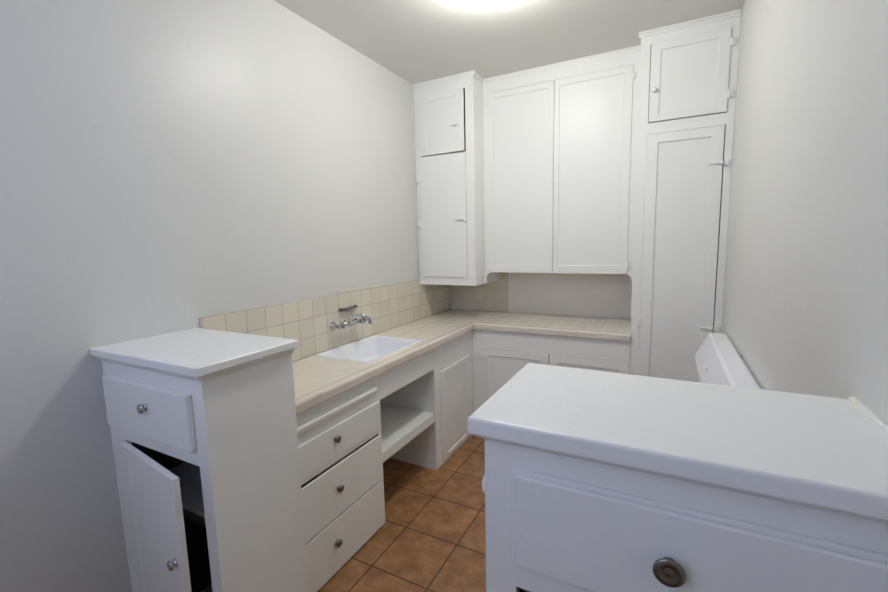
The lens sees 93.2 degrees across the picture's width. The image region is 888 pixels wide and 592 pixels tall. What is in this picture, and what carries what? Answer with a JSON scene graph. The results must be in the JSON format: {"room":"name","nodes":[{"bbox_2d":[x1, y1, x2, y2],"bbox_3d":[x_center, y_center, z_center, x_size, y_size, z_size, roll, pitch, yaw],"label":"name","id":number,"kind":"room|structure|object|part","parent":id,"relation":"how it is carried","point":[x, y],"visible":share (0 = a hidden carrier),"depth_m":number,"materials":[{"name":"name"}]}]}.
{"room":"kitchen","nodes":[
{"label":"kitchen","id":0,"kind":"room"},
{"bbox_2d":[0,0,419,591],"bbox_3d":[-0.973,-0.093,2.130,0.100,2.777,4.450,2,8,28],"label":"wall","id":1,"kind":"structure","parent":0,"point":[166,166],"depth_m":1.62,"materials":[{"name":"white paint"}]},
{"bbox_2d":[199,280,450,361],"bbox_3d":[-0.500,0.099,2.934,0.009,0.352,2.448,2,8,28],"label":"backsplash","id":2,"kind":"structure","parent":1,"relation":"attached to","point":[393,305],"depth_m":2.61,"materials":[{"name":"tile"}]},
{"bbox_2d":[338,305,356,311],"bbox_3d":[-0.606,0.080,2.677,0.039,0.024,0.161,2,8,28],"label":"soap dish","id":3,"kind":"object","parent":1,"relation":"attached to","point":[354,306],"visible":1,"depth_m":2.65,"materials":[{"name":"silver metal"}]},
{"bbox_2d":[330,314,371,329],"bbox_3d":[-0.564,0.158,2.627,0.165,0.088,0.253,2,8,28],"label":"faucet","id":4,"kind":"object","parent":1,"relation":"attached to","point":[352,320],"visible":1,"depth_m":2.63,"materials":[{"name":"silver metal"}]},
{"bbox_3d":[-0.597,0.173,2.533,0.047,0.047,0.053,2,8,28],"label":"handle","id":5,"kind":"part","parent":4,"relation":"part of","materials":[{"name":"silver metal"}]},
{"bbox_3d":[-0.525,0.144,2.647,0.137,0.068,0.023,-2,7,-9],"label":"spout","id":6,"kind":"part","parent":4,"relation":"part of","materials":[{"name":"silver metal"}]},
{"bbox_2d":[318,408,485,591],"bbox_3d":[0.045,1.376,1.798,2.324,0.100,4.450,2,8,28],"label":"floor","id":7,"kind":"structure","parent":0,"point":[432,536],"depth_m":2.23,"materials":[{"name":"tile"}]},
{"bbox_2d":[90,328,308,591],"bbox_3d":[-0.899,0.772,1.568,0.616,1.198,0.455,2,8,28],"label":"storage cabinet","id":8,"kind":"object","parent":7,"relation":"on","point":[202,422],"visible":1,"depth_m":1.43,"materials":[{"name":"white paint"}]},
{"bbox_3d":[-0.988,0.368,1.371,0.033,0.033,0.021,2,8,28],"label":"knob","id":9,"kind":"part","parent":8,"relation":"part of","materials":[{"name":"silver metal"}]},
{"bbox_3d":[-0.994,0.383,1.401,0.493,0.182,0.022,2,8,28],"label":"drawer","id":10,"kind":"part","parent":8,"relation":"part of","materials":[{"name":"white paint"}]},
{"bbox_3d":[-0.969,0.916,1.429,0.432,0.768,0.020,4,9,35],"label":"door","id":11,"kind":"part","parent":8,"relation":"part of","materials":[{"name":"white paint"}]},
{"bbox_3d":[-0.967,0.801,1.469,0.589,1.170,0.020,2,8,28],"label":"frame","id":12,"kind":"part","parent":8,"relation":"part of","materials":[{"name":"white paint"}]},
{"bbox_3d":[-0.843,0.833,1.300,0.033,0.033,0.021,4,9,35],"label":"knob","id":13,"kind":"part","parent":8,"relation":"part of","materials":[{"name":"silver metal"}]},
{"bbox_2d":[169,462,204,517],"bbox_3d":[-0.882,0.734,1.627,0.545,0.020,0.273,2,8,28],"label":"shelf","id":14,"kind":"object","parent":8,"relation":"attached to","point":[189,475],"depth_m":1.61,"materials":[{"name":"white paint"}]},
{"bbox_3d":[-0.902,0.214,1.528,0.605,0.022,0.361,2,8,28],"label":"cove moulding","id":15,"kind":"part","parent":8,"relation":"part of","materials":[{"name":"white paint"}]},
{"bbox_2d":[296,375,384,591],"bbox_3d":[-0.685,0.868,2.103,0.507,0.866,0.658,2,8,28],"label":"base cabinet","id":16,"kind":"object","parent":7,"relation":"on","point":[340,436],"visible":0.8,"depth_m":1.98,"materials":[{"name":"white paint"}]},
{"bbox_3d":[-0.907,0.858,2.219,0.006,0.834,0.626,2,8,28],"label":"panel","id":17,"kind":"part","parent":16,"relation":"part of","materials":[{"name":"white wood"}]},
{"bbox_3d":[-0.490,0.659,1.935,0.021,0.035,0.035,2,8,28],"label":"knob","id":18,"kind":"part","parent":16,"relation":"part of","materials":[{"name":"silver metal"}]},
{"bbox_3d":[-0.493,1.160,1.969,0.021,0.035,0.035,2,8,28],"label":"knob","id":19,"kind":"part","parent":16,"relation":"part of","materials":[{"name":"silver metal"}]},
{"bbox_3d":[-0.484,0.670,1.982,0.012,0.154,0.585,2,8,28],"label":"drawer","id":20,"kind":"part","parent":16,"relation":"part of","materials":[{"name":"white paint"}]},
{"bbox_3d":[-0.484,0.900,1.965,0.021,0.035,0.035,2,8,28],"label":"knob","id":21,"kind":"part","parent":16,"relation":"part of","materials":[{"name":"silver metal"}]},
{"bbox_3d":[-0.477,0.905,2.015,0.012,0.251,0.593,2,8,28],"label":"drawer","id":22,"kind":"part","parent":16,"relation":"part of","materials":[{"name":"white paint"}]},
{"bbox_3d":[-0.471,1.164,2.048,0.012,0.258,0.593,2,8,28],"label":"drawer","id":23,"kind":"part","parent":16,"relation":"part of","materials":[{"name":"white paint"}]},
{"bbox_2d":[379,349,433,461],"bbox_3d":[-0.408,0.789,2.662,0.474,0.865,0.598,2,8,28],"label":"base cabinet","id":24,"kind":"object","parent":7,"relation":"on","point":[399,425],"visible":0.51,"depth_m":2.58,"materials":[{"name":"white paint"}]},
{"bbox_2d":[380,403,433,461],"bbox_3d":[-0.402,0.847,2.667,0.448,0.060,0.598,2,8,28],"label":"shelf","id":25,"kind":"object","parent":24,"relation":"attached to","point":[399,425],"depth_m":2.66,"materials":[{"name":"white paint"}]},
{"bbox_2d":[380,330,472,469],"bbox_3d":[-0.114,0.715,3.196,0.496,0.866,0.628,2,8,28],"label":"base cabinet","id":26,"kind":"object","parent":7,"relation":"on","point":[446,391],"visible":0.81,"depth_m":2.94,"materials":[{"name":"white paint"}]},
{"bbox_3d":[0.077,0.723,3.096,0.020,0.866,0.628,2,8,28],"label":"frame","id":27,"kind":"part","parent":26,"relation":"part of","materials":[{"name":"white paint"}]},
{"bbox_3d":[0.088,0.808,3.106,0.020,0.646,0.468,2,8,28],"label":"door","id":28,"kind":"part","parent":26,"relation":"part of","materials":[{"name":"white paint"}]},
{"bbox_2d":[472,329,631,411],"bbox_3d":[0.875,0.673,3.345,1.156,0.866,0.592,2,8,28],"label":"base cabinet","id":29,"kind":"object","parent":7,"relation":"on","point":[498,356],"visible":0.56,"depth_m":3.11,"materials":[{"name":"white paint"}]},
{"bbox_2d":[292,309,630,413],"bbox_3d":[0.217,0.326,2.574,1.612,0.048,2.452,2,8,28],"label":"countertop","id":30,"kind":"structure","parent":29,"relation":"on","point":[317,380],"depth_m":2.89,"materials":[{"name":"tile"}]},
{"bbox_2d":[314,335,421,362],"bbox_3d":[-0.449,0.389,2.598,0.398,0.150,0.574,2,8,28],"label":"sink","id":31,"kind":"object","parent":30,"relation":"in","point":[369,349],"visible":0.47,"depth_m":2.79,"materials":[{"name":"white ceramic"}]},
{"bbox_3d":[0.541,0.755,3.220,0.521,0.685,0.020,2,8,28],"label":"door","id":32,"kind":"part","parent":29,"relation":"part of","materials":[{"name":"white paint"}]},
{"bbox_3d":[1.009,0.775,2.975,0.527,0.685,0.020,2,8,28],"label":"door","id":33,"kind":"part","parent":29,"relation":"part of","materials":[{"name":"white paint"}]},
{"bbox_2d":[468,363,887,591],"bbox_3d":[0.397,0.811,0.852,0.674,1.242,0.383,2,8,28],"label":"cabinet","id":34,"kind":"object","parent":7,"relation":"on","point":[593,480],"visible":1,"depth_m":0.66,"materials":[{"name":"white paint"}]},
{"bbox_3d":[0.120,0.424,0.947,0.066,0.060,0.060,2,8,28],"label":"knob","id":35,"kind":"part","parent":34,"relation":"part of","materials":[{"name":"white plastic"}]},
{"bbox_3d":[0.334,0.405,0.623,0.043,0.043,0.022,2,8,28],"label":"knob","id":36,"kind":"part","parent":34,"relation":"part of","materials":[{"name":"silver metal"}]},
{"bbox_3d":[0.332,0.266,0.630,0.618,0.017,0.016,2,8,28],"label":"cove moulding","id":37,"kind":"part","parent":34,"relation":"part of","materials":[{"name":"white paint"}]},
{"bbox_3d":[0.360,0.850,0.717,0.604,1.200,0.020,2,8,28],"label":"frame","id":38,"kind":"part","parent":34,"relation":"part of","materials":[{"name":"white paint"}]},
{"bbox_3d":[0.355,0.408,0.641,0.521,0.186,0.010,2,8,28],"label":"drawer","id":39,"kind":"part","parent":34,"relation":"part of","materials":[{"name":"white paint"}]},
{"bbox_3d":[0.351,0.409,0.632,0.509,0.174,0.009,2,8,28],"label":"raised panel","id":40,"kind":"part","parent":34,"relation":"part of","materials":[{"name":"white paint"}]},
{"bbox_2d":[630,9,741,381],"bbox_3d":[1.569,-0.244,2.844,0.513,2.776,0.600,2,8,28],"label":"pantry cabinet","id":41,"kind":"object","parent":7,"relation":"on","point":[688,82],"visible":0.83,"depth_m":2.55,"materials":[{"name":"white paint"}]},
{"bbox_3d":[1.462,0.027,2.639,0.403,2.053,0.020,2,8,28],"label":"door","id":42,"kind":"part","parent":41,"relation":"part of","materials":[{"name":"white paint"}]},
{"bbox_3d":[1.712,-0.280,3.102,0.469,2.743,0.006,2,8,28],"label":"panel","id":43,"kind":"part","parent":41,"relation":"part of","materials":[{"name":"white wood"}]},
{"bbox_3d":[1.434,-1.286,2.466,0.401,0.452,0.020,2,8,28],"label":"door","id":44,"kind":"part","parent":41,"relation":"part of","materials":[{"name":"white paint"}]},
{"bbox_3d":[1.410,-1.573,2.429,0.513,0.028,0.020,2,8,28],"label":"crown moulding","id":45,"kind":"part","parent":41,"relation":"part of","materials":[{"name":"white paint"}]},
{"bbox_2d":[694,333,760,388],"bbox_3d":[1.233,0.769,1.901,0.150,1.021,1.040,2,8,28],"label":"console","id":46,"kind":"object","parent":7,"relation":"on","point":[717,360],"visible":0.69,"depth_m":1.84,"materials":[{"name":"white wood"}]},
{"bbox_2d":[274,0,744,83],"bbox_3d":[-0.022,-1.477,1.434,2.324,0.100,4.450,2,8,28],"label":"ceiling","id":47,"kind":"structure","parent":0,"point":[418,41],"depth_m":2.44,"materials":[{"name":"white paint"}]},
{"bbox_2d":[721,0,887,423],"bbox_3d":[0.997,-0.008,1.102,0.100,2.777,4.450,2,8,28],"label":"wall","id":48,"kind":"structure","parent":0,"point":[805,302],"depth_m":1.06,"materials":[{"name":"white paint"}]},
{"bbox_3d":[1.020,-0.317,3.525,2.124,2.777,0.100,2,8,28],"label":"wall","id":49,"kind":"structure","parent":0,"visible":0},
{"bbox_2d":[412,70,500,285],"bbox_3d":[0.132,-0.900,3.503,0.525,1.572,0.613,2,8,28],"label":"upper cabinet","id":50,"kind":"object","parent":49,"relation":"attached to","point":[448,111],"visible":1,"depth_m":3.26,"materials":[{"name":"white paint"}]},
{"bbox_3d":[-0.019,-1.325,3.219,0.378,0.447,0.020,3,8,30],"label":"door","id":51,"kind":"part","parent":50,"relation":"part of","materials":[{"name":"white paint"}]},
{"bbox_3d":[-0.013,-1.634,3.172,0.519,0.028,0.016,2,8,28],"label":"crown moulding","id":52,"kind":"part","parent":50,"relation":"part of","materials":[{"name":"white paint"}]},
{"bbox_3d":[-0.006,-0.619,3.316,0.403,0.935,0.020,2,8,28],"label":"door","id":53,"kind":"part","parent":50,"relation":"part of","materials":[{"name":"white paint"}]},
{"bbox_3d":[0.009,-0.870,3.288,0.509,1.572,0.020,2,8,28],"label":"frame","id":54,"kind":"part","parent":50,"relation":"part of","materials":[{"name":"white paint"}]},
{"bbox_3d":[0.266,-0.938,3.774,0.477,1.540,0.006,2,8,28],"label":"panel","id":55,"kind":"part","parent":50,"relation":"part of","materials":[{"name":"white wood"}]},
{"bbox_3d":[0.257,-1.635,3.131,0.016,0.028,0.164,2,8,28],"label":"crown moulding","id":56,"kind":"part","parent":50,"relation":"part of","materials":[{"name":"white paint"}]},
{"bbox_2d":[451,272,507,311],"bbox_3d":[0.318,-0.054,3.870,0.564,0.380,0.009,2,8,28],"label":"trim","id":57,"kind":"structure","parent":49,"relation":"attached to","point":[491,296],"depth_m":3.85,"materials":[{"name":"tile"}]},
{"bbox_2d":[483,45,640,319],"bbox_3d":[0.896,-0.739,3.244,1.111,1.862,0.400,2,8,28],"label":"upper cabinet","id":58,"kind":"object","parent":49,"relation":"attached to","point":[560,139],"visible":0.98,"depth_m":3.03,"materials":[{"name":"white paint"}]},
{"bbox_3d":[0.573,-0.865,3.192,0.517,1.366,0.020,2,8,28],"label":"door","id":59,"kind":"part","parent":58,"relation":"part of","materials":[{"name":"white paint"}]},
{"bbox_3d":[0.794,-1.626,2.959,1.094,0.028,0.014,2,8,28],"label":"crown moulding","id":60,"kind":"part","parent":58,"relation":"part of","materials":[{"name":"white paint"}]},
{"bbox_3d":[0.813,-0.176,3.155,1.000,0.006,0.008,2,8,28],"label":"door rail","id":61,"kind":"part","parent":58,"relation":"part of","materials":[{"name":"white paint"}]},
{"bbox_3d":[1.031,-0.846,2.953,0.511,1.367,0.020,2,8,28],"label":"door","id":62,"kind":"part","parent":58,"relation":"part of","materials":[{"name":"white paint"}]},
{"bbox_2d":[508,273,631,318],"bbox_3d":[1.034,-0.026,3.498,1.048,0.386,0.005,2,8,28],"label":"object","id":63,"kind":"structure","parent":49,"relation":"attached to","point":[566,294],"depth_m":3.49,"materials":[{"name":"white paint"}]}
]}

